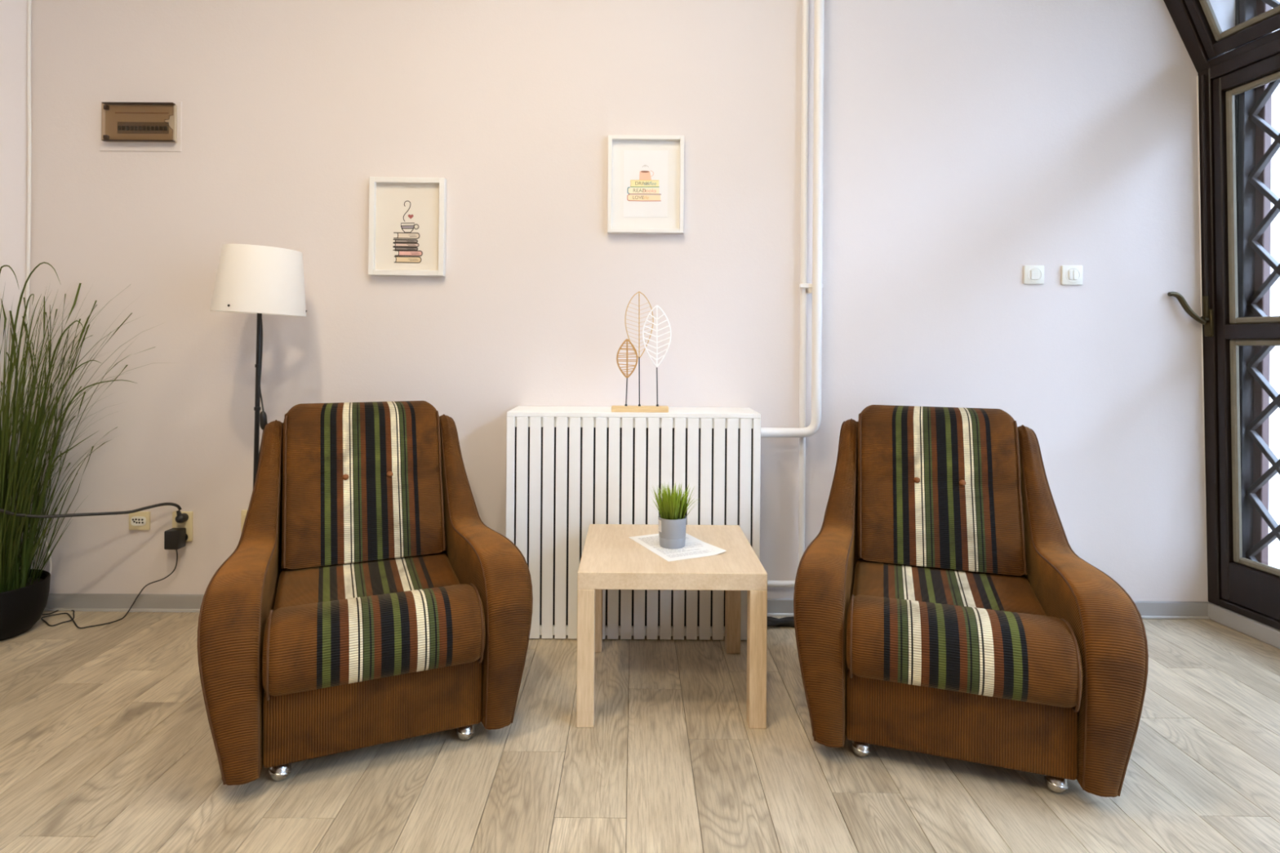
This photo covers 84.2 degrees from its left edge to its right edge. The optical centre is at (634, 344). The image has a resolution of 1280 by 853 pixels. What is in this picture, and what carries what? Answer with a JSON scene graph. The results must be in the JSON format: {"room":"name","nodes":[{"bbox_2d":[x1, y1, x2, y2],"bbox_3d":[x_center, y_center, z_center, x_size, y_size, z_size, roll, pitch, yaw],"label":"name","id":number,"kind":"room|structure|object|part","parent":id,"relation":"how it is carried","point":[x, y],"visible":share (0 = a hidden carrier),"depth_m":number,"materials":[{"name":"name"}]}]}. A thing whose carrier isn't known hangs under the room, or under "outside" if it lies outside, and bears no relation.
{"room":"waiting room","nodes":[
{"label":"waiting room","id":0,"kind":"room"},
{"bbox_2d":[0,0,27,568],"bbox_3d":[-3.221,-0.588,1.602,0.200,3.450,3.001,0,0,25],"label":"wall","id":1,"kind":"structure","parent":0,"point":[13,13],"depth_m":2.87,"materials":[{"name":"paint"}]},
{"bbox_2d":[0,568,50,640],"bbox_3d":[-2.416,0.995,2.670,0.330,0.195,0.330,0,0,0],"label":"pot","id":2,"kind":"object","parent":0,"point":[23,602],"depth_m":2.64,"materials":[{"name":"black plastic"}]},
{"bbox_2d":[0,610,1279,852],"bbox_3d":[-0.908,1.133,0.170,9.000,0.060,5.740,0,0,0],"label":"floor","id":3,"kind":"structure","parent":0,"point":[107,745],"depth_m":1.84,"materials":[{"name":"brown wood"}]},
{"bbox_2d":[0,262,170,640],"bbox_3d":[-2.264,0.395,2.493,0.754,1.398,0.992,0,0,25],"label":"potted grass","id":4,"kind":"object","parent":3,"relation":"on","point":[24,591],"depth_m":2.67,"materials":[{"name":"plant"}]},
{"bbox_3d":[-2.299,0.496,2.554,0.139,0.854,0.110,0,0,0],"label":"blade","id":5,"kind":"part","parent":4,"relation":"part of","materials":[{"name":"green plant"}]},
{"bbox_3d":[-2.270,0.418,2.545,0.182,1.012,0.189,0,0,0],"label":"blade","id":6,"kind":"part","parent":4,"relation":"part of","materials":[{"name":"green plant"}]},
{"bbox_3d":[-2.303,0.545,2.590,0.165,0.757,0.008,0,0,30],"label":"blade","id":7,"kind":"part","parent":4,"relation":"part of","materials":[{"name":"green plant"}]},
{"bbox_3d":[-2.311,0.440,2.612,0.095,0.967,0.070,0,0,0],"label":"blade","id":8,"kind":"part","parent":4,"relation":"part of","materials":[{"name":"green plant"}]},
{"bbox_3d":[-2.474,0.362,2.777,0.018,1.120,0.176,0,0,-29],"label":"blade","id":9,"kind":"part","parent":4,"relation":"part of","materials":[{"name":"green plant"}]},
{"bbox_3d":[-2.357,0.314,2.650,0.152,1.215,0.100,0,0,0],"label":"blade","id":10,"kind":"part","parent":4,"relation":"part of","materials":[{"name":"green plant"}]},
{"bbox_3d":[-2.314,0.349,2.622,0.133,1.149,0.051,0,0,0],"label":"blade","id":11,"kind":"part","parent":4,"relation":"part of","materials":[{"name":"green plant"}]},
{"bbox_3d":[-2.326,0.424,2.632,0.111,0.999,0.037,0,0,0],"label":"blade","id":12,"kind":"part","parent":4,"relation":"part of","materials":[{"name":"green plant"}]},
{"bbox_3d":[-2.374,0.490,2.696,0.040,0.865,0.030,0,0,0],"label":"blade","id":13,"kind":"part","parent":4,"relation":"part of","materials":[{"name":"green plant"}]},
{"bbox_3d":[-2.254,0.497,2.599,0.146,0.854,0.042,0,0,0],"label":"blade","id":14,"kind":"part","parent":4,"relation":"part of","materials":[{"name":"green plant"}]},
{"bbox_3d":[-2.271,0.384,2.615,0.120,1.079,0.051,0,0,0],"label":"blade","id":15,"kind":"part","parent":4,"relation":"part of","materials":[{"name":"green plant"}]},
{"bbox_3d":[-2.313,0.385,2.666,0.118,1.077,0.018,0,0,0],"label":"blade","id":16,"kind":"part","parent":4,"relation":"part of","materials":[{"name":"green plant"}]},
{"bbox_3d":[-2.292,0.367,2.651,0.156,1.110,0.098,0,0,0],"label":"blade","id":17,"kind":"part","parent":4,"relation":"part of","materials":[{"name":"green plant"}]},
{"bbox_3d":[-2.282,0.445,2.627,0.237,0.957,0.070,0,0,0],"label":"blade","id":18,"kind":"part","parent":4,"relation":"part of","materials":[{"name":"green plant"}]},
{"bbox_3d":[-2.342,0.536,2.739,0.006,0.774,0.074,0,0,36],"label":"blade","id":19,"kind":"part","parent":4,"relation":"part of","materials":[{"name":"green plant"}]},
{"bbox_3d":[-2.338,0.405,2.707,0.081,1.036,0.046,0,0,0],"label":"blade","id":20,"kind":"part","parent":4,"relation":"part of","materials":[{"name":"green plant"}]},
{"bbox_3d":[-2.249,0.526,2.617,0.197,0.796,0.051,0,0,0],"label":"blade","id":21,"kind":"part","parent":4,"relation":"part of","materials":[{"name":"green plant"}]},
{"bbox_3d":[-2.317,0.401,2.690,0.090,1.045,0.020,0,0,0],"label":"blade","id":22,"kind":"part","parent":4,"relation":"part of","materials":[{"name":"green plant"}]},
{"bbox_3d":[-2.267,0.367,2.656,0.152,1.110,0.088,0,0,0],"label":"blade","id":23,"kind":"part","parent":4,"relation":"part of","materials":[{"name":"green plant"}]},
{"bbox_3d":[-2.228,0.463,2.607,0.240,0.922,0.072,0,0,0],"label":"blade","id":24,"kind":"part","parent":4,"relation":"part of","materials":[{"name":"green plant"}]},
{"bbox_3d":[-2.280,0.450,2.672,0.101,0.948,0.020,0,0,0],"label":"blade","id":25,"kind":"part","parent":4,"relation":"part of","materials":[{"name":"green plant"}]},
{"bbox_3d":[-2.365,0.344,2.753,0.063,1.157,0.121,0,0,0],"label":"blade","id":26,"kind":"part","parent":4,"relation":"part of","materials":[{"name":"green plant"}]},
{"bbox_3d":[-2.255,0.550,2.651,0.151,0.747,0.010,0,0,0],"label":"blade","id":27,"kind":"part","parent":4,"relation":"part of","materials":[{"name":"green plant"}]},
{"bbox_3d":[-2.264,0.309,2.650,0.257,1.227,0.100,0,0,0],"label":"blade","id":28,"kind":"part","parent":4,"relation":"part of","materials":[{"name":"green plant"}]},
{"bbox_3d":[-2.392,0.370,2.790,0.006,1.106,0.114,0,0,9],"label":"blade","id":29,"kind":"part","parent":4,"relation":"part of","materials":[{"name":"green plant"}]},
{"bbox_3d":[-2.241,0.343,2.643,0.165,1.162,0.058,0,0,0],"label":"blade","id":30,"kind":"part","parent":4,"relation":"part of","materials":[{"name":"green plant"}]},
{"bbox_3d":[-2.243,0.429,2.636,0.242,0.991,0.073,0,0,0],"label":"blade","id":31,"kind":"part","parent":4,"relation":"part of","materials":[{"name":"green plant"}]},
{"bbox_3d":[-2.365,0.338,2.792,0.031,1.170,0.070,0,0,0],"label":"blade","id":32,"kind":"part","parent":4,"relation":"part of","materials":[{"name":"green plant"}]},
{"bbox_3d":[-2.413,0.363,2.818,0.009,1.119,0.162,0,0,0],"label":"blade","id":33,"kind":"part","parent":4,"relation":"part of","materials":[{"name":"green plant"}]},
{"bbox_3d":[-2.239,0.479,2.656,0.187,0.890,0.008,0,0,0],"label":"blade","id":34,"kind":"part","parent":4,"relation":"part of","materials":[{"name":"green plant"}]},
{"bbox_3d":[-2.381,0.389,2.831,0.031,1.068,0.135,0,0,0],"label":"blade","id":35,"kind":"part","parent":4,"relation":"part of","materials":[{"name":"green plant"}]},
{"bbox_3d":[-2.318,0.351,2.733,0.126,1.145,0.069,0,0,0],"label":"blade","id":36,"kind":"part","parent":4,"relation":"part of","materials":[{"name":"green plant"}]},
{"bbox_3d":[-2.229,0.375,2.660,0.224,1.098,0.013,0,0,0],"label":"blade","id":37,"kind":"part","parent":4,"relation":"part of","materials":[{"name":"green plant"}]},
{"bbox_3d":[-2.275,0.392,2.718,0.108,1.063,0.036,0,0,0],"label":"blade","id":38,"kind":"part","parent":4,"relation":"part of","materials":[{"name":"green plant"}]},
{"bbox_3d":[-2.310,0.358,2.778,0.101,1.130,0.137,0,0,0],"label":"blade","id":39,"kind":"part","parent":4,"relation":"part of","materials":[{"name":"green plant"}]},
{"bbox_3d":[-2.233,0.475,2.682,0.188,0.898,0.042,0,0,0],"label":"blade","id":40,"kind":"part","parent":4,"relation":"part of","materials":[{"name":"green plant"}]},
{"bbox_3d":[-2.223,0.378,2.668,0.237,1.092,0.031,0,0,0],"label":"blade","id":41,"kind":"part","parent":4,"relation":"part of","materials":[{"name":"green plant"}]},
{"bbox_3d":[-2.403,0.540,2.821,0.034,0.765,0.159,0,0,0],"label":"blade","id":42,"kind":"part","parent":4,"relation":"part of","materials":[{"name":"green plant"}]},
{"bbox_3d":[-2.355,0.358,2.819,0.042,1.131,0.166,0,0,0],"label":"blade","id":43,"kind":"part","parent":4,"relation":"part of","materials":[{"name":"green plant"}]},
{"bbox_3d":[-2.352,0.490,2.812,0.095,0.866,0.177,0,0,0],"label":"blade","id":44,"kind":"part","parent":4,"relation":"part of","materials":[{"name":"green plant"}]},
{"bbox_3d":[-2.213,0.563,2.686,0.239,0.723,0.055,0,0,0],"label":"blade","id":45,"kind":"part","parent":4,"relation":"part of","materials":[{"name":"green plant"}]},
{"bbox_3d":[-2.249,0.390,2.720,0.257,1.068,0.058,0,0,0],"label":"blade","id":46,"kind":"part","parent":4,"relation":"part of","materials":[{"name":"green plant"}]},
{"bbox_3d":[-2.292,0.561,2.789,0.183,0.726,0.007,0,0,-42],"label":"blade","id":47,"kind":"part","parent":4,"relation":"part of","materials":[{"name":"green plant"}]},
{"bbox_3d":[-2.237,0.403,2.707,0.256,1.042,0.070,0,0,0],"label":"blade","id":48,"kind":"part","parent":4,"relation":"part of","materials":[{"name":"green plant"}]},
{"bbox_3d":[-2.169,0.416,2.650,0.265,1.013,0.100,0,0,0],"label":"blade","id":49,"kind":"part","parent":4,"relation":"part of","materials":[{"name":"green plant"}]},
{"bbox_3d":[-2.184,0.339,2.678,0.304,1.172,0.027,0,0,0],"label":"blade","id":50,"kind":"part","parent":4,"relation":"part of","materials":[{"name":"green plant"}]},
{"bbox_3d":[-2.277,0.521,2.778,0.135,0.805,0.118,0,0,0],"label":"blade","id":51,"kind":"part","parent":4,"relation":"part of","materials":[{"name":"green plant"}]},
{"bbox_3d":[-2.292,0.527,2.761,0.170,0.793,0.101,0,0,0],"label":"blade","id":52,"kind":"part","parent":4,"relation":"part of","materials":[{"name":"green plant"}]},
{"bbox_3d":[-2.324,0.336,2.821,0.107,1.175,0.163,0,0,0],"label":"blade","id":53,"kind":"part","parent":4,"relation":"part of","materials":[{"name":"green plant"}]},
{"bbox_3d":[-2.135,0.620,2.659,0.325,0.607,0.058,0,0,7],"label":"blade","id":54,"kind":"part","parent":4,"relation":"part of","materials":[{"name":"green plant"}]},
{"bbox_3d":[-2.296,0.371,2.808,0.180,1.104,0.187,0,0,0],"label":"blade","id":55,"kind":"part","parent":4,"relation":"part of","materials":[{"name":"green plant"}]},
{"bbox_3d":[-2.222,0.403,2.755,0.218,1.042,0.072,0,0,0],"label":"blade","id":56,"kind":"part","parent":4,"relation":"part of","materials":[{"name":"green plant"}]},
{"bbox_3d":[-2.242,0.552,2.773,0.166,0.743,0.139,0,0,0],"label":"blade","id":57,"kind":"part","parent":4,"relation":"part of","materials":[{"name":"green plant"}]},
{"bbox_3d":[-2.124,0.489,2.651,0.326,0.867,0.098,0,0,0],"label":"blade","id":58,"kind":"part","parent":4,"relation":"part of","materials":[{"name":"green plant"}]},
{"bbox_3d":[-2.308,0.421,2.831,0.150,1.006,0.140,0,0,0],"label":"blade","id":59,"kind":"part","parent":4,"relation":"part of","materials":[{"name":"green plant"}]},
{"bbox_3d":[-2.249,0.435,2.809,0.216,0.978,0.170,0,0,0],"label":"blade","id":60,"kind":"part","parent":4,"relation":"part of","materials":[{"name":"green plant"}]},
{"bbox_3d":[-2.072,0.526,2.651,0.440,0.796,0.099,0,0,0],"label":"blade","id":61,"kind":"part","parent":4,"relation":"part of","materials":[{"name":"green plant"}]},
{"bbox_2d":[40,528,187,628],"bbox_3d":[-2.117,0.921,2.817,0.570,0.346,0.190,0,0,0],"label":"power adapter","id":62,"kind":"object","parent":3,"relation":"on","point":[175,539],"visible":0.95,"depth_m":2.85,"materials":[{"name":"black plastic"}]},
{"bbox_2d":[30,512,52,573],"bbox_3d":[-2.404,0.867,2.860,0.099,0.384,0.008,0,0,0],"label":"grass blade","id":63,"kind":"object","parent":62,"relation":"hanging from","point":[46,544],"visible":0.22,"depth_m":2.86,"materials":[{"name":"plant"}]},
{"bbox_2d":[209,244,306,487],"bbox_3d":[-1.406,0.368,2.650,0.318,1.464,0.318,0,0,25],"label":"floor lamp","id":64,"kind":"object","parent":3,"relation":"on","point":[259,280],"visible":0.73,"depth_m":2.54,"materials":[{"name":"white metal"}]},
{"bbox_3d":[-1.402,-0.235,2.650,0.318,0.257,0.318,0,0,0],"label":"lamp shade","id":65,"kind":"part","parent":64,"relation":"part of","materials":[{"name":"white fabric"}]},
{"bbox_3d":[-1.390,0.344,2.629,0.049,0.919,0.019,0,0,42],"label":"power cord","id":66,"kind":"part","parent":64,"relation":"part of","materials":[{"name":"black plastic"}]},
{"bbox_2d":[259,411,267,430],"bbox_3d":[-1.373,0.281,2.620,0.027,0.069,0.025,0,0,0],"label":"switch","id":67,"kind":"object","parent":64,"relation":"attached to","point":[263,416],"depth_m":2.61,"materials":[{"name":"black plastic"}]},
{"bbox_2d":[197,400,533,785],"bbox_3d":[-0.835,0.657,2.228,0.825,0.894,0.946,0,0,-24],"label":"armchair","id":68,"kind":"object","parent":3,"relation":"on","point":[364,597],"visible":1,"depth_m":1.95,"materials":[{"name":"brown fabric"}]},
{"bbox_3d":[-1.143,0.657,2.100,0.145,0.791,0.928,0,0,-24],"label":"arm","id":69,"kind":"part","parent":68,"relation":"part of"},
{"bbox_2d":[281,400,446,569],"bbox_3d":[-0.939,0.465,2.469,0.520,0.512,0.359,0,0,-24],"label":"cushion","id":70,"kind":"object","parent":68,"relation":"on","point":[363,484],"depth_m":2.40,"materials":[{"name":"fabric"}]},
{"bbox_2d":[262,551,485,696],"bbox_3d":[-0.768,0.772,2.080,0.541,0.183,0.621,0,0,-24],"label":"seat cushion","id":71,"kind":"object","parent":68,"relation":"on","point":[331,620],"depth_m":1.87,"materials":[{"name":"fabric"}]},
{"bbox_3d":[-0.530,0.661,2.373,0.145,0.791,0.928,0,0,-24],"label":"arm","id":72,"kind":"part","parent":68,"relation":"part of"},
{"bbox_2d":[506,405,760,639],"bbox_3d":[-0.005,0.683,2.787,0.953,0.854,0.263,0,0,0],"label":"radiator","id":73,"kind":"object","parent":3,"relation":"on","point":[569,469],"visible":0.79,"depth_m":2.65,"materials":[{"name":"white metal"}]},
{"bbox_3d":[-0.008,1.081,2.675,0.917,0.033,0.016,0,0,0],"label":"rail","id":74,"kind":"part","parent":73,"relation":"part of","materials":[{"name":"white metal"}]},
{"bbox_3d":[-0.003,0.294,2.675,0.917,0.040,0.016,0,0,0],"label":"rail","id":75,"kind":"part","parent":73,"relation":"part of","materials":[{"name":"white metal"}]},
{"bbox_3d":[-0.002,0.265,2.787,0.953,0.018,0.262,0,0,0],"label":"panel","id":76,"kind":"part","parent":73,"relation":"part of","materials":[{"name":"white paint"}]},
{"bbox_2d":[611,291,671,412],"bbox_3d":[0.028,0.027,2.700,0.226,0.459,0.056,0,0,0],"label":"leaf sculpture","id":77,"kind":"object","parent":73,"relation":"on","point":[625,408],"visible":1,"depth_m":2.69,"materials":[{"name":"brown wood"}]},
{"bbox_3d":[-0.031,0.181,2.700,0.010,0.109,0.009,0,0,-36],"label":"stem","id":78,"kind":"part","parent":77,"relation":"part of","materials":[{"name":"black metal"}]},
{"bbox_3d":[0.020,0.141,2.700,0.010,0.188,0.010,0,0,0],"label":"stem","id":79,"kind":"part","parent":77,"relation":"part of","materials":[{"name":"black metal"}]},
{"bbox_3d":[0.088,0.160,2.700,0.010,0.152,0.009,0,0,36],"label":"stem","id":80,"kind":"part","parent":77,"relation":"part of","materials":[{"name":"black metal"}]},
{"bbox_2d":[760,0,824,437],"bbox_3d":[0.622,-0.904,2.850,0.277,2.558,0.038,0,0,0],"label":"pipe","id":81,"kind":"object","parent":73,"relation":"attached to","point":[819,5],"visible":0.95,"depth_m":2.83,"materials":[{"name":"metal"}]},
{"bbox_2d":[576,524,767,728],"bbox_3d":[0.109,0.886,2.324,0.550,0.450,0.550,0,0,0],"label":"side table","id":82,"kind":"object","parent":3,"relation":"on","point":[610,559],"visible":0.98,"depth_m":2.05,"materials":[{"name":"brown wood"}]},
{"bbox_3d":[-0.141,0.909,2.074,0.050,0.400,0.050,0,0,0],"label":"leg","id":83,"kind":"part","parent":82,"relation":"part of","materials":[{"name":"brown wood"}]},
{"bbox_3d":[-0.141,0.909,2.574,0.050,0.400,0.050,0,0,0],"label":"leg","id":84,"kind":"part","parent":82,"relation":"part of","materials":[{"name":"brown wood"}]},
{"bbox_2d":[629,533,726,561],"bbox_3d":[0.136,0.656,2.333,0.207,0.009,0.297,0,0,-25],"label":"paper sheet","id":85,"kind":"object","parent":82,"relation":"on","point":[694,548],"visible":0.76,"depth_m":2.29,"materials":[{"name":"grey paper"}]},
{"bbox_2d":[651,482,698,549],"bbox_3d":[0.129,0.558,2.328,0.179,0.204,0.154,0,0,0],"label":"potted grass","id":86,"kind":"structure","parent":85,"relation":"on","point":[672,508],"depth_m":2.29,"materials":[{"name":"green plant"}]},
{"bbox_3d":[0.358,0.913,2.574,0.050,0.400,0.050,0,0,0],"label":"leg","id":87,"kind":"part","parent":82,"relation":"part of","materials":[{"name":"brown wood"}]},
{"bbox_3d":[0.358,0.913,2.074,0.050,0.400,0.050,0,0,0],"label":"leg","id":88,"kind":"part","parent":82,"relation":"part of","materials":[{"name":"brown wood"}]},
{"bbox_2d":[767,616,794,627],"bbox_3d":[0.639,1.095,2.800,0.499,0.051,0.083,0,0,0],"label":"cable","id":89,"kind":"object","parent":3,"relation":"on","point":[788,621],"visible":0.22,"depth_m":2.78,"materials":[{"name":"black plastic"}]},
{"bbox_2d":[793,404,1148,797],"bbox_3d":[0.956,0.670,2.194,0.821,0.894,0.946,0,0,19],"label":"armchair","id":90,"kind":"object","parent":3,"relation":"on","point":[944,606],"visible":1,"depth_m":1.88,"materials":[{"name":"brown fabric"}]},
{"bbox_3d":[0.641,0.669,2.310,0.145,0.791,0.928,0,0,19],"label":"arm","id":91,"kind":"part","parent":90,"relation":"part of"},
{"bbox_2d":[857,404,1027,576],"bbox_3d":[1.042,0.479,2.444,0.520,0.512,0.359,0,0,19],"label":"cushion","id":92,"kind":"object","parent":90,"relation":"on","point":[941,490],"depth_m":2.37,"materials":[{"name":"fabric"}]},
{"bbox_2d":[846,558,1082,707],"bbox_3d":[0.903,0.784,2.040,0.541,0.183,0.621,0,0,19],"label":"seat cushion","id":93,"kind":"object","parent":90,"relation":"on","point":[981,628],"depth_m":1.81,"materials":[{"name":"fabric"}]},
{"bbox_3d":[1.277,0.674,2.095,0.145,0.791,0.928,0,0,19],"label":"arm","id":94,"kind":"part","parent":90,"relation":"part of"},
{"bbox_2d":[28,0,1279,602],"bbox_3d":[0.254,-0.563,3.045,6.300,3.450,0.250,0,0,0],"label":"wall","id":95,"kind":"structure","parent":0,"point":[967,144],"depth_m":2.92,"materials":[{"name":"paint"}]},
{"bbox_2d":[24,0,31,537],"bbox_3d":[-2.491,-0.418,2.910,0.019,2.880,0.013,0,0,0],"label":"cable","id":96,"kind":"object","parent":95,"relation":"attached to","point":[29,2],"visible":0.66,"depth_m":2.91,"materials":[{"name":"plastic"}]},
{"bbox_2d":[128,511,150,529],"bbox_3d":[-2.037,0.725,2.913,0.084,0.075,0.015,0,0,0],"label":"wall socket","id":97,"kind":"object","parent":95,"relation":"attached to","point":[139,520],"visible":0.97,"depth_m":2.91,"materials":[{"name":"beige plastic"}]},
{"bbox_2d":[99,101,182,151],"bbox_3d":[-2.034,-0.899,2.903,0.336,0.208,0.033,0,0,0],"label":"box","id":98,"kind":"object","parent":95,"relation":"attached to","point":[124,126],"visible":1,"depth_m":2.90,"materials":[{"name":"plastic"}]},
{"bbox_3d":[-2.027,-0.909,2.910,0.290,0.155,0.012,0,0,0],"label":"box panel","id":99,"kind":"part","parent":98,"relation":"part of","materials":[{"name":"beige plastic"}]},
{"bbox_2d":[172,511,193,541],"bbox_3d":[-1.859,0.748,2.913,0.079,0.121,0.015,0,0,0],"label":"wall socket","id":100,"kind":"object","parent":95,"relation":"attached to","point":[188,524],"visible":0.55,"depth_m":2.91,"materials":[{"name":"beige plastic"}]},
{"bbox_2d":[0,502,188,523],"bbox_3d":[-2.116,0.601,2.695,0.714,0.248,0.049,0,0,-36],"label":"lead","id":101,"kind":"object","parent":100,"relation":"attached to","point":[180,517],"visible":0.99,"depth_m":2.75,"materials":[{"name":"black plastic"}]},
{"bbox_2d":[240,510,247,531],"bbox_3d":[-1.592,0.726,2.913,0.049,0.089,0.015,0,0,0],"label":"wall socket","id":102,"kind":"object","parent":95,"relation":"attached to","point":[243,512],"visible":0.29,"depth_m":2.91,"materials":[{"name":"beige plastic"}]},
{"bbox_2d":[368,177,446,276],"bbox_3d":[-0.930,-0.482,2.902,0.307,0.400,0.034,1,0,0],"label":"framed picture","id":103,"kind":"object","parent":95,"relation":"attached to","point":[406,237],"visible":1,"depth_m":2.91,"materials":[{"name":"beige paper"}]},
{"bbox_2d":[44,593,1209,619],"bbox_3d":[-0.069,1.075,2.910,4.867,0.068,0.020,0,0,0],"label":"baseboard","id":104,"kind":"structure","parent":95,"relation":"attached to","point":[60,602],"depth_m":2.91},
{"bbox_2d":[607,134,684,234],"bbox_3d":[0.047,-0.655,2.902,0.310,0.397,0.034,0,0,0],"label":"framed picture","id":105,"kind":"object","parent":95,"relation":"attached to","point":[646,186],"visible":1,"depth_m":2.91},
{"bbox_2d":[639,170,653,180],"bbox_3d":[0.050,-0.694,2.905,0.059,0.041,0.001,0,0,0],"label":"mug","id":106,"kind":"object","parent":105,"relation":"on","point":[643,175],"depth_m":2.90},
{"bbox_2d":[767,0,808,587],"bbox_3d":[0.594,-0.596,2.894,0.226,3.175,0.026,0,0,0],"label":"pipe","id":107,"kind":"object","parent":95,"relation":"attached to","point":[805,14],"visible":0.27,"depth_m":2.88,"materials":[{"name":"metal"}]},
{"bbox_2d":[799,283,822,293],"bbox_3d":[0.716,-0.227,2.891,0.095,0.039,0.058,0,0,0],"label":"clamp","id":108,"kind":"object","parent":95,"relation":"attached to","point":[808,286],"visible":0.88,"depth_m":2.86,"materials":[{"name":"metal"}]},
{"bbox_2d":[1023,265,1044,284],"bbox_3d":[1.645,-0.287,2.912,0.082,0.076,0.017,0,0,0],"label":"light switch","id":109,"kind":"object","parent":95,"relation":"attached to","point":[1033,274],"visible":1,"depth_m":2.91,"materials":[{"name":"white plastic"}]},
{"bbox_2d":[1061,265,1082,284],"bbox_3d":[1.802,-0.285,2.912,0.085,0.080,0.016,0,0,0],"label":"light switch","id":110,"kind":"object","parent":95,"relation":"attached to","point":[1070,274],"visible":1,"depth_m":2.91,"materials":[{"name":"white plastic"}]},
{"bbox_2d":[1196,75,1206,560],"bbox_3d":[2.340,-0.023,2.935,0.062,2.169,0.036,0,0,-6],"label":"trim","id":111,"kind":"structure","parent":95,"relation":"attached to","point":[1197,101],"depth_m":2.92,"materials":[{"name":"paint"}]},
{"bbox_2d":[658,515,686,549],"bbox_3d":[0.125,0.612,2.325,0.092,0.096,0.092,0,0,0],"label":"pot","id":112,"kind":"object","parent":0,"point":[672,528],"depth_m":2.29,"materials":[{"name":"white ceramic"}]},
{"bbox_2d":[1235,0,1239,245],"bbox_3d":[2.478,-0.522,3.373,0.105,3.900,0.920,0,0,-6],"label":"wall reveal","id":113,"kind":"structure","parent":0,"point":[1237,2],"depth_m":2.91,"materials":[{"name":"white paint"}]},
{"bbox_2d":[1163,0,1279,630],"bbox_3d":[2.175,-0.621,2.401,0.692,3.362,1.050,0,0,-6],"label":"door","id":114,"kind":"structure","parent":113,"relation":"in","point":[1247,588],"depth_m":2.83,"materials":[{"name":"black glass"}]},
{"bbox_3d":[2.270,-0.125,2.890,0.165,0.183,0.037,0,0,3],"label":"lever handle","id":115,"kind":"part","parent":114,"relation":"part of","materials":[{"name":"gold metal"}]},
{"bbox_3d":[2.326,-0.645,2.886,0.036,0.905,0.012,0,0,-6],"label":"bolt rod","id":116,"kind":"part","parent":114,"relation":"part of","materials":[{"name":"brown metal"}]},
{"bbox_3d":[2.149,-1.711,2.397,0.625,1.182,1.050,0,0,-6],"label":"frame","id":117,"kind":"part","parent":114,"relation":"part of","materials":[{"name":"brown wood"}]},
{"bbox_3d":[2.149,-1.705,2.365,0.567,1.102,0.956,0,0,-6],"label":"sash","id":118,"kind":"part","parent":114,"relation":"part of","materials":[{"name":"brown wood"}]},
{"bbox_3d":[2.441,-0.034,2.429,0.147,2.193,1.050,0,0,-6],"label":"frame","id":119,"kind":"part","parent":114,"relation":"part of","materials":[{"name":"brown wood"}]},
{"bbox_3d":[2.439,-0.021,2.397,0.117,2.101,0.956,0,0,-6],"label":"sash","id":120,"kind":"part","parent":114,"relation":"part of","materials":[{"name":"brown wood"}]},
{"bbox_2d":[1207,602,1279,648],"bbox_3d":[2.674,1.097,0.399,0.112,0.064,5.120,0,0,-6],"label":"baseboard","id":121,"kind":"structure","parent":113,"relation":"attached to","point":[1265,633],"depth_m":2.75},
{"bbox_2d":[1237,0,1279,564],"bbox_3d":[2.641,-0.681,1.887,0.085,3.580,2.071,0,0,-7],"label":"window grille","id":122,"kind":"object","parent":113,"relation":"in","point":[1255,215],"visible":0.77,"depth_m":2.87,"materials":[{"name":"metal"}]},
{"bbox_3d":[2.521,-0.682,2.902,0.080,3.580,0.025,0,0,-6],"label":"plate","id":123,"kind":"part","parent":122,"relation":"part of","materials":[{"name":"paint"}]},
{"bbox_3d":[2.551,-0.682,2.873,0.035,3.580,0.038,0,0,-6],"label":"post","id":124,"kind":"part","parent":122,"relation":"part of","materials":[{"name":"black metal"}]}
]}

